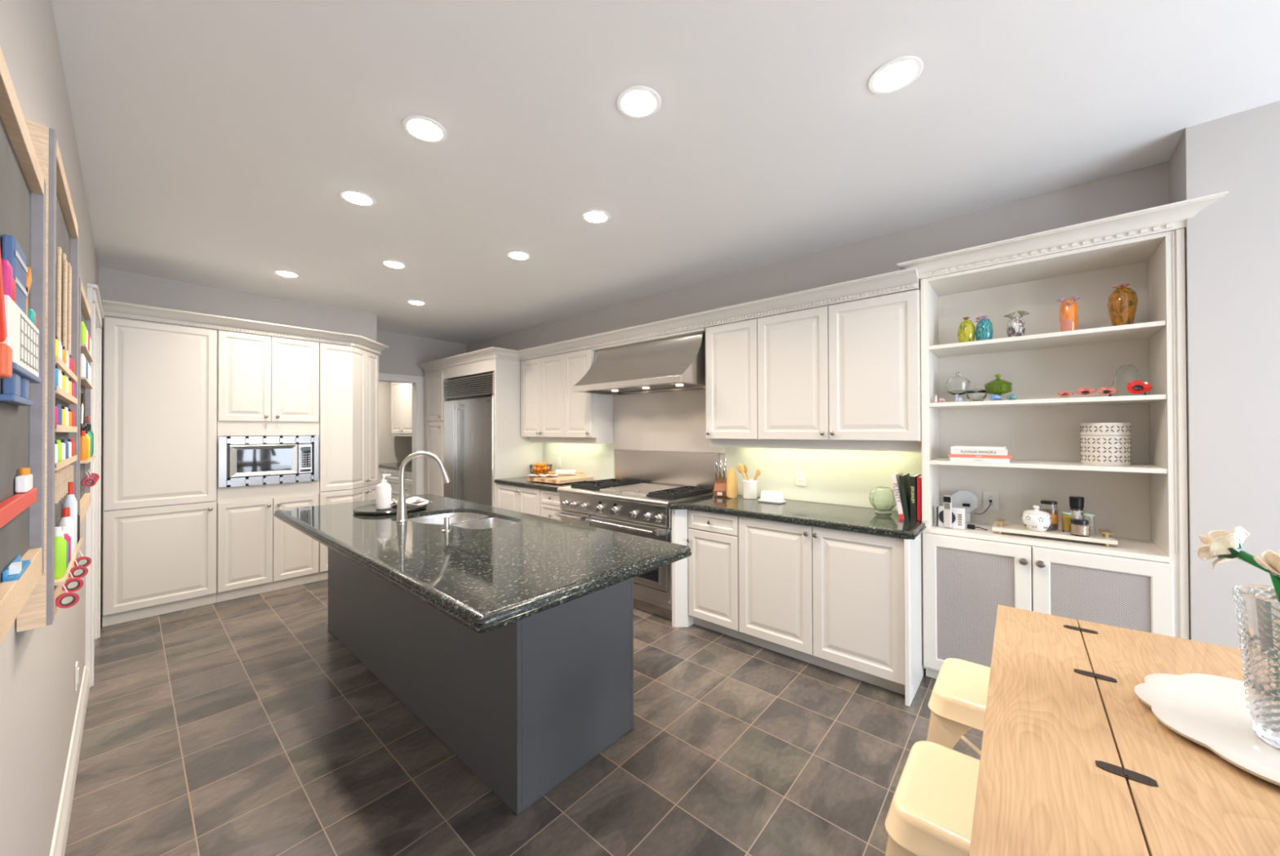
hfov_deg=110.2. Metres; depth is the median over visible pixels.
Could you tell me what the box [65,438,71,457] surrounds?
marker
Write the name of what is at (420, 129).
diffuser
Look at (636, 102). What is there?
diffuser
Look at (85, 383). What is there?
ledge
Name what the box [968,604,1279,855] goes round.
dining table
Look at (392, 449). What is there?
wall
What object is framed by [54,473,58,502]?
peg
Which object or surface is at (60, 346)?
marker
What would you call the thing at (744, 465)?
wooden spoon
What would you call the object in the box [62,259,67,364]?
wooden stick
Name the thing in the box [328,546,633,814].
kitchen island
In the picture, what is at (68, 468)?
peg
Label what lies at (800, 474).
outlet
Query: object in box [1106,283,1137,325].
vase
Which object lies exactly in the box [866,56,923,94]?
recessed light
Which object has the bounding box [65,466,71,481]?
peg
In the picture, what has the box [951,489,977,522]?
router
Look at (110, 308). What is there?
crown molding
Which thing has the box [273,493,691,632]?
island countertop
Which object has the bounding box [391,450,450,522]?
faucet
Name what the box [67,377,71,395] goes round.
marker
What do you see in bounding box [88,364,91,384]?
brush
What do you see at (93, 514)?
trim
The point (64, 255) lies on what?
wooden stick
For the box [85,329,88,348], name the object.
brush
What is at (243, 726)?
floor
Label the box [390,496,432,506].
cloth
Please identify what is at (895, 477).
book
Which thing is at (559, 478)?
chopping board
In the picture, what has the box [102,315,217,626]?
tall cabinet
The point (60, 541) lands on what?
paint bottle
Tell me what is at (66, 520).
paint bottle
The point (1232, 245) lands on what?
wall
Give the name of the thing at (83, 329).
brush
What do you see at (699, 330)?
board
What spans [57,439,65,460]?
marker
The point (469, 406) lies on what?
refrigerator
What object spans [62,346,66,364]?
marker
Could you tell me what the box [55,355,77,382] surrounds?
ledge
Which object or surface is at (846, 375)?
upper cabinet
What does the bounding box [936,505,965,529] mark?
cradle
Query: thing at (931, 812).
bar stool
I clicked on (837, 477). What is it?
backsplash
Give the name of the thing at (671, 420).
panel
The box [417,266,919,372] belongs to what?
crown molding
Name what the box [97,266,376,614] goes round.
wall
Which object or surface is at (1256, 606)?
crystal vase
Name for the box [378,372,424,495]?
trim
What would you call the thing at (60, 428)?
ledge
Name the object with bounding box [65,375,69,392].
marker
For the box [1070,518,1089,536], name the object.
jar
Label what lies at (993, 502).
socket
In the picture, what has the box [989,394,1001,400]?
paperweight
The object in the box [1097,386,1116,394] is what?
poppy
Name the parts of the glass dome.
lid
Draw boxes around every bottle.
[54,526,66,578]
[57,506,74,558]
[61,525,71,563]
[61,530,68,568]
[62,481,77,550]
[76,512,79,543]
[80,430,88,460]
[83,427,90,458]
[84,426,92,457]
[86,423,93,456]
[375,473,391,509]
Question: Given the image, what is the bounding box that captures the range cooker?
[555,478,714,620]
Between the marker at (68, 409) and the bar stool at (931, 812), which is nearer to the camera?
the bar stool at (931, 812)
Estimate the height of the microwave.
0.434 m
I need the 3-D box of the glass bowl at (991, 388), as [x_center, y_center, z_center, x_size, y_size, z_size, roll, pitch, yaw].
[2.057,-0.198,2.563,0.131,0.100,0.131,-1,0,41]
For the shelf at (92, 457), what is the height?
0.008 m
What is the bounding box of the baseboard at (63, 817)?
[49,665,89,855]
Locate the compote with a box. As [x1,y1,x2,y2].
[983,373,1012,399]
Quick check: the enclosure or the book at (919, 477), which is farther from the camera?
the enclosure
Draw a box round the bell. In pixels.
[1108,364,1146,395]
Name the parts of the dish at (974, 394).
lid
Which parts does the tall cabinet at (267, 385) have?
door, door, rail, rail, door, door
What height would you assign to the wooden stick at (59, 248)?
0.301 m
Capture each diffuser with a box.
[276,271,297,276]
[343,191,371,204]
[384,261,403,267]
[408,119,440,140]
[408,300,423,304]
[509,252,527,259]
[585,211,606,222]
[622,90,654,115]
[874,62,915,90]
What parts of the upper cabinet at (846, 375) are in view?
door, door, door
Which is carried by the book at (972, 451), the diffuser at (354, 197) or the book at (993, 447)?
the book at (993, 447)
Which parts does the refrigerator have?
door, handle, handle, door, edge trim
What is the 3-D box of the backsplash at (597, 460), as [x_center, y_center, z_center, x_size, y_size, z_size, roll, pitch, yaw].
[-0.738,0.332,5.111,1.230,0.480,0.006,-1,0,41]
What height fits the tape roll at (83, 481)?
0.058 m
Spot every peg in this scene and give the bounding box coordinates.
[54,471,61,500]
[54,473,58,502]
[55,471,63,497]
[57,469,66,495]
[60,467,67,493]
[62,466,70,481]
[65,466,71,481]
[66,464,73,481]
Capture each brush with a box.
[80,320,86,343]
[80,353,85,376]
[84,356,88,379]
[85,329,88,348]
[87,361,89,382]
[88,333,89,351]
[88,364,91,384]
[89,337,91,355]
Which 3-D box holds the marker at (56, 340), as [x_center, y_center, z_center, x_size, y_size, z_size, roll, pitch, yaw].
[-1.397,-0.190,1.063,0.014,0.063,0.014,-1,0,41]
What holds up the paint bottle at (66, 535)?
on the shelf at (61, 580)
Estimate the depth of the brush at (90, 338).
1.91 m
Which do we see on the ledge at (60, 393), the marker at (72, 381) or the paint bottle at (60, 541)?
the marker at (72, 381)
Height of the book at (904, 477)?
0.263 m
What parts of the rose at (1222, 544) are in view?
stem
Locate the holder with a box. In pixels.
[1,555,31,582]
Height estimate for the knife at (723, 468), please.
0.131 m
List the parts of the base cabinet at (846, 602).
door, knob, knob, door, panel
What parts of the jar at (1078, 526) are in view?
lid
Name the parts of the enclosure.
door, door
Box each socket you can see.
[987,493,994,498]
[987,501,994,506]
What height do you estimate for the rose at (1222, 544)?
0.332 m
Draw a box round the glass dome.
[946,371,970,397]
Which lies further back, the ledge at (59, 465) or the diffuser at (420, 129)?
the diffuser at (420, 129)
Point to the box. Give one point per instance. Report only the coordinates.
(23, 335)
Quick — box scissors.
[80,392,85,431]
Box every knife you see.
[714,461,717,482]
[718,464,721,482]
[719,459,722,479]
[722,466,725,482]
[723,462,726,479]
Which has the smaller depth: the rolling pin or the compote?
the compote
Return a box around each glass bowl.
[946,382,970,397]
[966,392,986,401]
[983,383,1012,399]
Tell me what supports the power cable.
attached to the outlet at (993, 495)
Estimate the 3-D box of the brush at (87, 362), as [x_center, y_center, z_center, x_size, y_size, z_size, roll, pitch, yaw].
[-2.262,-0.230,1.821,0.020,0.090,0.020,-1,0,41]
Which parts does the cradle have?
panel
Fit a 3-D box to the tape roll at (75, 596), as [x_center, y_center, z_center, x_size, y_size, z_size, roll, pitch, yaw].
[-1.357,0.396,1.057,0.012,0.058,0.035,0,0,27]
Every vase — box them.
[957,316,975,342]
[974,315,993,340]
[1003,310,1030,337]
[1056,296,1080,331]
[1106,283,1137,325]
[1231,584,1279,748]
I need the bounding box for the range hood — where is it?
[572,332,705,395]
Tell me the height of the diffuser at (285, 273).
0.012 m
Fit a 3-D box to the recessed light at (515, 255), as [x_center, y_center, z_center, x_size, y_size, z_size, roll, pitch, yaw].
[-0.914,-1.293,3.364,0.182,0.013,0.182,-1,0,41]
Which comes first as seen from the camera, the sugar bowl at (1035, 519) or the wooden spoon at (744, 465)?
the sugar bowl at (1035, 519)
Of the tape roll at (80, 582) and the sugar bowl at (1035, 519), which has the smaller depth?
the tape roll at (80, 582)
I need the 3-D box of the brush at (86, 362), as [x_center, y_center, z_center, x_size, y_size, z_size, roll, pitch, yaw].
[-2.171,-0.231,1.742,0.020,0.090,0.020,-1,0,41]
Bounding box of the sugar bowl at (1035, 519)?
[1022,505,1051,531]
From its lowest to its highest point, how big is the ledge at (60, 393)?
0.017 m
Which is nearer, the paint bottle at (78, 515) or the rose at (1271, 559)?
the rose at (1271, 559)
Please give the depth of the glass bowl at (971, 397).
2.53 m
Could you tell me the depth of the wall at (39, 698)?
1.23 m
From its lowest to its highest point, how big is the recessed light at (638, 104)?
0.013 m
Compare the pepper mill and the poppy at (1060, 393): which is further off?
the pepper mill
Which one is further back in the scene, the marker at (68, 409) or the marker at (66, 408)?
the marker at (68, 409)
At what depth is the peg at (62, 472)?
1.17 m
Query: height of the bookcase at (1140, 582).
2.433 m
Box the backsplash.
[614,449,719,489]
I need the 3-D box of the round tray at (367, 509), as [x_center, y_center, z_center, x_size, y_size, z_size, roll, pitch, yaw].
[-1.706,0.549,3.060,0.440,0.024,0.440,-1,0,41]
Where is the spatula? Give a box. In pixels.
[754,470,760,479]
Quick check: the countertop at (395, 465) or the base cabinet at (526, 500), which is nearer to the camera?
the base cabinet at (526, 500)
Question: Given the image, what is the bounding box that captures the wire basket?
[529,463,551,474]
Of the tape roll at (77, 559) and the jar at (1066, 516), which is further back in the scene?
the jar at (1066, 516)
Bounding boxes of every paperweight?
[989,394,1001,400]
[1006,393,1017,399]
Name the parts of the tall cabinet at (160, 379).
door, door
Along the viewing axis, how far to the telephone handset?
2.60 m
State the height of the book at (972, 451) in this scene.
0.029 m
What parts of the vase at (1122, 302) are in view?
flower, flower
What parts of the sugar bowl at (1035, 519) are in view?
lid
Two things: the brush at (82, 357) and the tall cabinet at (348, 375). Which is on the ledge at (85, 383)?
the brush at (82, 357)
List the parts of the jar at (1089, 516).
lid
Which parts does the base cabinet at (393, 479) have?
door, drawer, drawer, drawer, drawer, drawer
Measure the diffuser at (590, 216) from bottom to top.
0.012 m
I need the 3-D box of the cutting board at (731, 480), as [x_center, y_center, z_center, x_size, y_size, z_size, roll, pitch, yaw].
[0.732,0.439,3.570,0.114,0.237,0.045,0,0,-35]
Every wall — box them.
[0,0,98,855]
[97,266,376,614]
[376,330,466,383]
[378,381,412,462]
[466,160,1168,511]
[1168,100,1279,648]
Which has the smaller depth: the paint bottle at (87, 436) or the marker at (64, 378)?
the marker at (64, 378)
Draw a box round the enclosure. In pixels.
[424,357,542,506]
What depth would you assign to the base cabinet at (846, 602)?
2.62 m
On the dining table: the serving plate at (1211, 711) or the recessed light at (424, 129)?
the serving plate at (1211, 711)
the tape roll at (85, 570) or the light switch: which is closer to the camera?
the tape roll at (85, 570)
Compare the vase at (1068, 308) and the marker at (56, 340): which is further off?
the vase at (1068, 308)
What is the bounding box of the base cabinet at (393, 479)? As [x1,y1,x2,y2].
[377,466,412,497]
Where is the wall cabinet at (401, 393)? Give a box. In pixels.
[391,382,412,435]
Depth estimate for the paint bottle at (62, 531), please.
1.11 m
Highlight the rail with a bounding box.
[0,487,36,528]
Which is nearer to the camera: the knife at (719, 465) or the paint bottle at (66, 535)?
the paint bottle at (66, 535)
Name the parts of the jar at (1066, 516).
lid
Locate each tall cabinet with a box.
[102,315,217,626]
[216,329,319,602]
[318,342,378,580]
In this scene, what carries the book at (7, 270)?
in the box
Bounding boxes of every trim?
[84,283,104,686]
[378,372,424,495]
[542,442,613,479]
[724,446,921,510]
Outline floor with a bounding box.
[64,578,982,855]
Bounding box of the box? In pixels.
[0,294,41,405]
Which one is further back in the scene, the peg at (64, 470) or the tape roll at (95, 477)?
the tape roll at (95, 477)
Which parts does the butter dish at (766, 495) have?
plate, lid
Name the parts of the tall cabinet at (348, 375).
door, door, door, door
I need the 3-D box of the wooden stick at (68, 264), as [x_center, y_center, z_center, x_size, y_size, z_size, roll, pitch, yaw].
[-1.772,-0.334,1.384,0.038,0.350,0.006,-1,0,41]
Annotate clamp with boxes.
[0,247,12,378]
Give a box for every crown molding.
[102,299,388,354]
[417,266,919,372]
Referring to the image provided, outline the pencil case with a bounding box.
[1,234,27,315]
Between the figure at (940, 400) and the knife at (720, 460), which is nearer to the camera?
the figure at (940, 400)
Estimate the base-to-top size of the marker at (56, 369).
0.063 m
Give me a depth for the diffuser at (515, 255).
3.35 m
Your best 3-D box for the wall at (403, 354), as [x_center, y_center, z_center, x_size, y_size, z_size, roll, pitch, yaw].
[-3.265,0.116,6.117,0.120,2.780,2.050,-1,0,41]
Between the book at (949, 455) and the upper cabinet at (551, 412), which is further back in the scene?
the upper cabinet at (551, 412)
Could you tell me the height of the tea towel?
0.022 m
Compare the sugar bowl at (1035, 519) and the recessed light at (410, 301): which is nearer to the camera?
the sugar bowl at (1035, 519)
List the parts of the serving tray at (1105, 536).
handle, handle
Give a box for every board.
[527,475,593,483]
[591,327,705,351]
[726,467,737,497]
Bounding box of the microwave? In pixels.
[217,435,319,487]
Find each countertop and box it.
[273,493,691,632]
[378,461,412,471]
[493,475,594,490]
[666,494,926,539]
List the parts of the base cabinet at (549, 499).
drawer, drawer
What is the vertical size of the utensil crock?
0.145 m
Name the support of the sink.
in the island countertop at (486, 580)
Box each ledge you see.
[54,424,77,431]
[54,454,76,470]
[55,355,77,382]
[55,385,77,404]
[80,343,93,361]
[80,376,93,388]
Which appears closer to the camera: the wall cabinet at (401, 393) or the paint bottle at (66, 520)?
the paint bottle at (66, 520)
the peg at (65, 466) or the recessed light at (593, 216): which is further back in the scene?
the recessed light at (593, 216)
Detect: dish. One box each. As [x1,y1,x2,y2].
[757,489,786,503]
[966,384,986,401]
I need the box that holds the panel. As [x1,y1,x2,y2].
[613,388,724,453]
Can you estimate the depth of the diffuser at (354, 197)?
2.51 m
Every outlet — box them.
[557,457,561,466]
[795,470,805,485]
[982,489,999,510]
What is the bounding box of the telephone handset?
[943,494,951,527]
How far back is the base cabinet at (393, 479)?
6.82 m
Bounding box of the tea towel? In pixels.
[527,473,557,476]
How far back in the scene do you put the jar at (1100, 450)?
2.21 m
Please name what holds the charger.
on the bookcase at (1140, 582)
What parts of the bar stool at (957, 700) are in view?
leg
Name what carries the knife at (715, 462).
in the knife block at (720, 488)
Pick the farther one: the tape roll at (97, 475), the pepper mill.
the pepper mill
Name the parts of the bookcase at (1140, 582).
panel, door, knob, knob, shelf, shelf, shelf, desk shelf, stile moulding, crown, panel, door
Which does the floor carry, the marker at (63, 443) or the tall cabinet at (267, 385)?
the tall cabinet at (267, 385)
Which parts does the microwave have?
trim, door, casing, vent trim, vent trim, control panel, trim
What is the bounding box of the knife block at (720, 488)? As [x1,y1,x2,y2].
[713,476,727,497]
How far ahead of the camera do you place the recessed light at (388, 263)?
3.51 m
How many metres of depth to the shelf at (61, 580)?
1.14 m
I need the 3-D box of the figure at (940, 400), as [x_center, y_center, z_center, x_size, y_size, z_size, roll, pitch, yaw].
[1.750,-0.169,2.605,0.048,0.046,0.020,-1,0,41]
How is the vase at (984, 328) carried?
on the bookcase at (1140, 582)
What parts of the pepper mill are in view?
glass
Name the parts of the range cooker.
knob, oven handle, knob, oven door, knob, knob, control panel, knob, oven handle, oven door, knob, rail, knob, panel, kick plate, knob, corner trim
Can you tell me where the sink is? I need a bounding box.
[407,511,516,528]
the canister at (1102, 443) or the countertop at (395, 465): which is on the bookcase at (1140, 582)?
the canister at (1102, 443)
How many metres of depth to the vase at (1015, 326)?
2.46 m
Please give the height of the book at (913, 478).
0.258 m
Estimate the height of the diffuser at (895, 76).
0.012 m
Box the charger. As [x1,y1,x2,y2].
[967,524,987,529]
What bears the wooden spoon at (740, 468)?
in the utensil crock
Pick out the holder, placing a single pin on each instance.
(14, 571)
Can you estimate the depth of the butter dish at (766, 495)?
3.31 m
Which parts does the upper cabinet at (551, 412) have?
door, door, door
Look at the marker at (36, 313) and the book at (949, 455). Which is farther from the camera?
the book at (949, 455)
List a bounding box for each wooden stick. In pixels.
[55,262,57,335]
[56,246,62,344]
[62,253,66,346]
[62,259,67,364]
[66,262,71,342]
[66,265,71,355]
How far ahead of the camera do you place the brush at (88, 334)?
1.83 m
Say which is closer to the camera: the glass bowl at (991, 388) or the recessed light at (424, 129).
the recessed light at (424, 129)
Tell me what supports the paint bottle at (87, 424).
on the shelf at (92, 457)
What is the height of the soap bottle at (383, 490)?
0.229 m
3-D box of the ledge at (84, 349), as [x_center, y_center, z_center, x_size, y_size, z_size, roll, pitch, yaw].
[-2.243,-0.301,1.805,0.550,0.008,0.022,-1,0,41]
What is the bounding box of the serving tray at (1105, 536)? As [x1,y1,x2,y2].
[991,518,1117,546]
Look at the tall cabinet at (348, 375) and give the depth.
4.52 m
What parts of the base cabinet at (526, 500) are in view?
door, door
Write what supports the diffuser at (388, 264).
attached to the recessed light at (388, 263)
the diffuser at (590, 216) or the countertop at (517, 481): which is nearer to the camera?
the diffuser at (590, 216)
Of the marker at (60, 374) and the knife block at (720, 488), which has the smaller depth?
the marker at (60, 374)
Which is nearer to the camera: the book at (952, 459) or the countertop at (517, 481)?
the book at (952, 459)
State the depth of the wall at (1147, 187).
3.08 m
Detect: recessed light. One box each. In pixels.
[272,270,300,277]
[337,189,376,206]
[381,259,407,268]
[401,115,447,142]
[406,299,426,305]
[506,250,531,260]
[581,209,610,223]
[616,85,661,119]
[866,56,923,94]
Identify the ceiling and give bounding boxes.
[51,0,1279,343]
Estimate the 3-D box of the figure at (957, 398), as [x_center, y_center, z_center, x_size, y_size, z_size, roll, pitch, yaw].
[1.824,-0.170,2.553,0.036,0.046,0.024,-1,0,41]
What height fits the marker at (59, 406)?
0.063 m
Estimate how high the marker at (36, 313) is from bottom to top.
0.030 m
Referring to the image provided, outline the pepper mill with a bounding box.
[1068,495,1084,518]
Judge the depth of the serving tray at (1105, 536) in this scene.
2.31 m
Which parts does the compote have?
lid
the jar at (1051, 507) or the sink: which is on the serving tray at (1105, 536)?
the jar at (1051, 507)
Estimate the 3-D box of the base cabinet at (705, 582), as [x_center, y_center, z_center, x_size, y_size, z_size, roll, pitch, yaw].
[0.661,1.036,3.418,0.512,0.876,0.701,-1,0,41]
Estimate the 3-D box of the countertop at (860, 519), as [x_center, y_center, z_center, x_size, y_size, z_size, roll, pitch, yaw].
[1.035,0.572,3.062,1.566,0.040,0.751,-1,0,41]
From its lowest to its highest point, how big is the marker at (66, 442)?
0.063 m
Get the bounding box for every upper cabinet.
[520,348,613,444]
[705,288,921,451]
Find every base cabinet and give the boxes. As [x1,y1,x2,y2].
[377,466,412,497]
[496,482,540,515]
[540,488,562,519]
[671,509,743,639]
[738,515,925,706]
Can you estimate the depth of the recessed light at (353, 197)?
2.51 m
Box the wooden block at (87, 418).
[85,415,90,422]
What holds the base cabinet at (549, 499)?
on the floor
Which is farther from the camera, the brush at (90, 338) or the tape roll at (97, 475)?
the brush at (90, 338)
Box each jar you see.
[1040,499,1058,529]
[1062,511,1072,532]
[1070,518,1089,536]
[1080,435,1131,465]
[1082,512,1095,533]
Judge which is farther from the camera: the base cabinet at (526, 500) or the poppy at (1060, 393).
the base cabinet at (526, 500)
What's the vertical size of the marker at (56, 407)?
0.063 m
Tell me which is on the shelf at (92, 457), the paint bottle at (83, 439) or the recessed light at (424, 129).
the paint bottle at (83, 439)
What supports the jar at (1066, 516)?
on the serving tray at (1105, 536)
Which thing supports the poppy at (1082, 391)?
on the bookcase at (1140, 582)
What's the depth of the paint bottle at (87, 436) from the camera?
1.75 m
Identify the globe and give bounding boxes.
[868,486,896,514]
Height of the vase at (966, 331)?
0.170 m
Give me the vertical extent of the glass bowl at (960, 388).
0.120 m
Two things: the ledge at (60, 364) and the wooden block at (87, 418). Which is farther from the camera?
the wooden block at (87, 418)
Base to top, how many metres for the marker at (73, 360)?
0.063 m
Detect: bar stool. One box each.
[884,740,980,855]
[926,657,990,754]
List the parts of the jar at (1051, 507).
lid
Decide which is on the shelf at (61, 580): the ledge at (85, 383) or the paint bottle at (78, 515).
the paint bottle at (78, 515)
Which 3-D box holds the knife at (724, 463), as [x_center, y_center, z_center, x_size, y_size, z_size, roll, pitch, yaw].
[0.693,0.355,3.638,0.022,0.151,0.063,0,0,21]
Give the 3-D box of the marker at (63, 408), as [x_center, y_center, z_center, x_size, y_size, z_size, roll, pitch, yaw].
[-1.547,-0.028,1.193,0.014,0.063,0.014,-1,0,41]
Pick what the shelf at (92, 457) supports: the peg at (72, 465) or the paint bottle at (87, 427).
the paint bottle at (87, 427)
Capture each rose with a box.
[1197,525,1279,601]
[1253,548,1279,580]
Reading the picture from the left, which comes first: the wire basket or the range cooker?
the wire basket
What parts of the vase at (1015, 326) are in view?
flower, flower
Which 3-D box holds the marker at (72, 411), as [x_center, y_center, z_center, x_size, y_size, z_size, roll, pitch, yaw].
[-1.773,-0.026,1.390,0.014,0.063,0.014,-1,0,41]
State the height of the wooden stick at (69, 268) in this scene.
0.330 m
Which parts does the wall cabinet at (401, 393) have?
door, door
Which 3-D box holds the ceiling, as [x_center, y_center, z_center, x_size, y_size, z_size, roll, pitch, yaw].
[-0.943,-1.360,3.271,12.700,0.120,4.800,-1,0,41]
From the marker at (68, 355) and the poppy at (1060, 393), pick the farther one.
the poppy at (1060, 393)
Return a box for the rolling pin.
[547,469,583,475]
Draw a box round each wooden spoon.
[736,462,746,479]
[742,464,749,479]
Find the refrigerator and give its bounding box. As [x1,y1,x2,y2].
[443,371,494,506]
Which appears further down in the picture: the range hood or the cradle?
the cradle
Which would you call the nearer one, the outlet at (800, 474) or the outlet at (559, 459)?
the outlet at (800, 474)
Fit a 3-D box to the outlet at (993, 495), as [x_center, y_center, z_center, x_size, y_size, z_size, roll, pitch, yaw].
[2.141,0.442,2.724,0.078,0.115,0.010,-1,0,41]
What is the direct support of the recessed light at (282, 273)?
in the ceiling
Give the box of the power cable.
[974,499,991,514]
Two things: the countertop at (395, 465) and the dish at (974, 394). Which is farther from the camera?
the countertop at (395, 465)
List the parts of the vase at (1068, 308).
flower, flower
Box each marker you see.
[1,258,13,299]
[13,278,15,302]
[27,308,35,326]
[35,313,37,328]
[54,402,57,428]
[54,439,62,462]
[54,440,57,466]
[55,335,57,359]
[55,364,57,390]
[57,340,62,359]
[57,368,62,388]
[57,404,62,424]
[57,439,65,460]
[61,372,66,391]
[61,405,65,425]
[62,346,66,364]
[64,406,68,425]
[64,439,68,458]
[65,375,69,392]
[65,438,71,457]
[66,351,69,368]
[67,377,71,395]
[67,408,71,426]
[68,354,71,370]
[70,438,74,456]
[71,358,74,373]
[71,380,74,396]
[71,408,74,426]
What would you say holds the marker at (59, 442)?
on the ledge at (59, 465)
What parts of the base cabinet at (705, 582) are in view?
drawer, door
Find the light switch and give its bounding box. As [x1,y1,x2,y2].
[75,660,79,690]
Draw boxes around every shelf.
[53,537,83,585]
[80,455,95,463]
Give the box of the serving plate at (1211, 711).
[1133,672,1279,785]
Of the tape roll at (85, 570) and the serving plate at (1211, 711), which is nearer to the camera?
the serving plate at (1211, 711)
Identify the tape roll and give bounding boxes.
[55,583,79,608]
[62,571,84,591]
[69,559,88,577]
[74,549,91,566]
[80,471,96,486]
[84,469,97,484]
[86,467,99,481]
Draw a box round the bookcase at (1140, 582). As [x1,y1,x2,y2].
[897,191,1228,678]
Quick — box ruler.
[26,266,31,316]
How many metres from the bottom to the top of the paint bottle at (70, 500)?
0.200 m
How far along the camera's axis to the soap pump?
2.40 m
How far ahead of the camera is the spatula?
3.48 m
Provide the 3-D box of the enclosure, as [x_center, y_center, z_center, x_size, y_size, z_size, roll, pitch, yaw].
[-2.125,0.357,5.855,1.840,2.283,0.696,-1,0,41]
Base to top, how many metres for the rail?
0.026 m
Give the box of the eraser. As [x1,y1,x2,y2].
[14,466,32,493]
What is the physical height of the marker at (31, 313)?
0.030 m
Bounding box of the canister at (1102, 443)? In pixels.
[1080,422,1131,465]
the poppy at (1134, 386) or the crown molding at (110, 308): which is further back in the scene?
the crown molding at (110, 308)
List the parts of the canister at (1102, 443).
lid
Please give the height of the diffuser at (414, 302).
0.012 m
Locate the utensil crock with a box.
[742,479,757,498]
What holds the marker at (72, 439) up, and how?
on the ledge at (59, 465)
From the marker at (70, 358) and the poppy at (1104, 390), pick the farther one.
the poppy at (1104, 390)
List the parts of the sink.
bowl, bowl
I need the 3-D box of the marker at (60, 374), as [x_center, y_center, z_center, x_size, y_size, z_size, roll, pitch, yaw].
[-1.472,-0.119,1.128,0.014,0.063,0.014,-1,0,41]
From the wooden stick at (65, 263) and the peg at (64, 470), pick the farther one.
the wooden stick at (65, 263)
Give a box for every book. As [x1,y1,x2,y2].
[890,471,904,518]
[898,472,910,519]
[909,473,920,519]
[916,475,921,519]
[947,453,1013,458]
[950,457,1010,462]
[951,445,1006,449]
[951,448,1008,455]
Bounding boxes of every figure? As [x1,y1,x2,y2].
[934,395,945,402]
[955,394,963,401]
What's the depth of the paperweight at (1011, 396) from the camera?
2.40 m
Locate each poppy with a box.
[1057,391,1074,396]
[1075,387,1096,395]
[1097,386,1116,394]
[1126,380,1151,393]
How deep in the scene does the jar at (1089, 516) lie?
2.28 m
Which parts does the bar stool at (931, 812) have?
leg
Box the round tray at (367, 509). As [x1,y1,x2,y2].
[353,502,426,515]
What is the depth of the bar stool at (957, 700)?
1.37 m
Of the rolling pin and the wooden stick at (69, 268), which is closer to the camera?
the wooden stick at (69, 268)

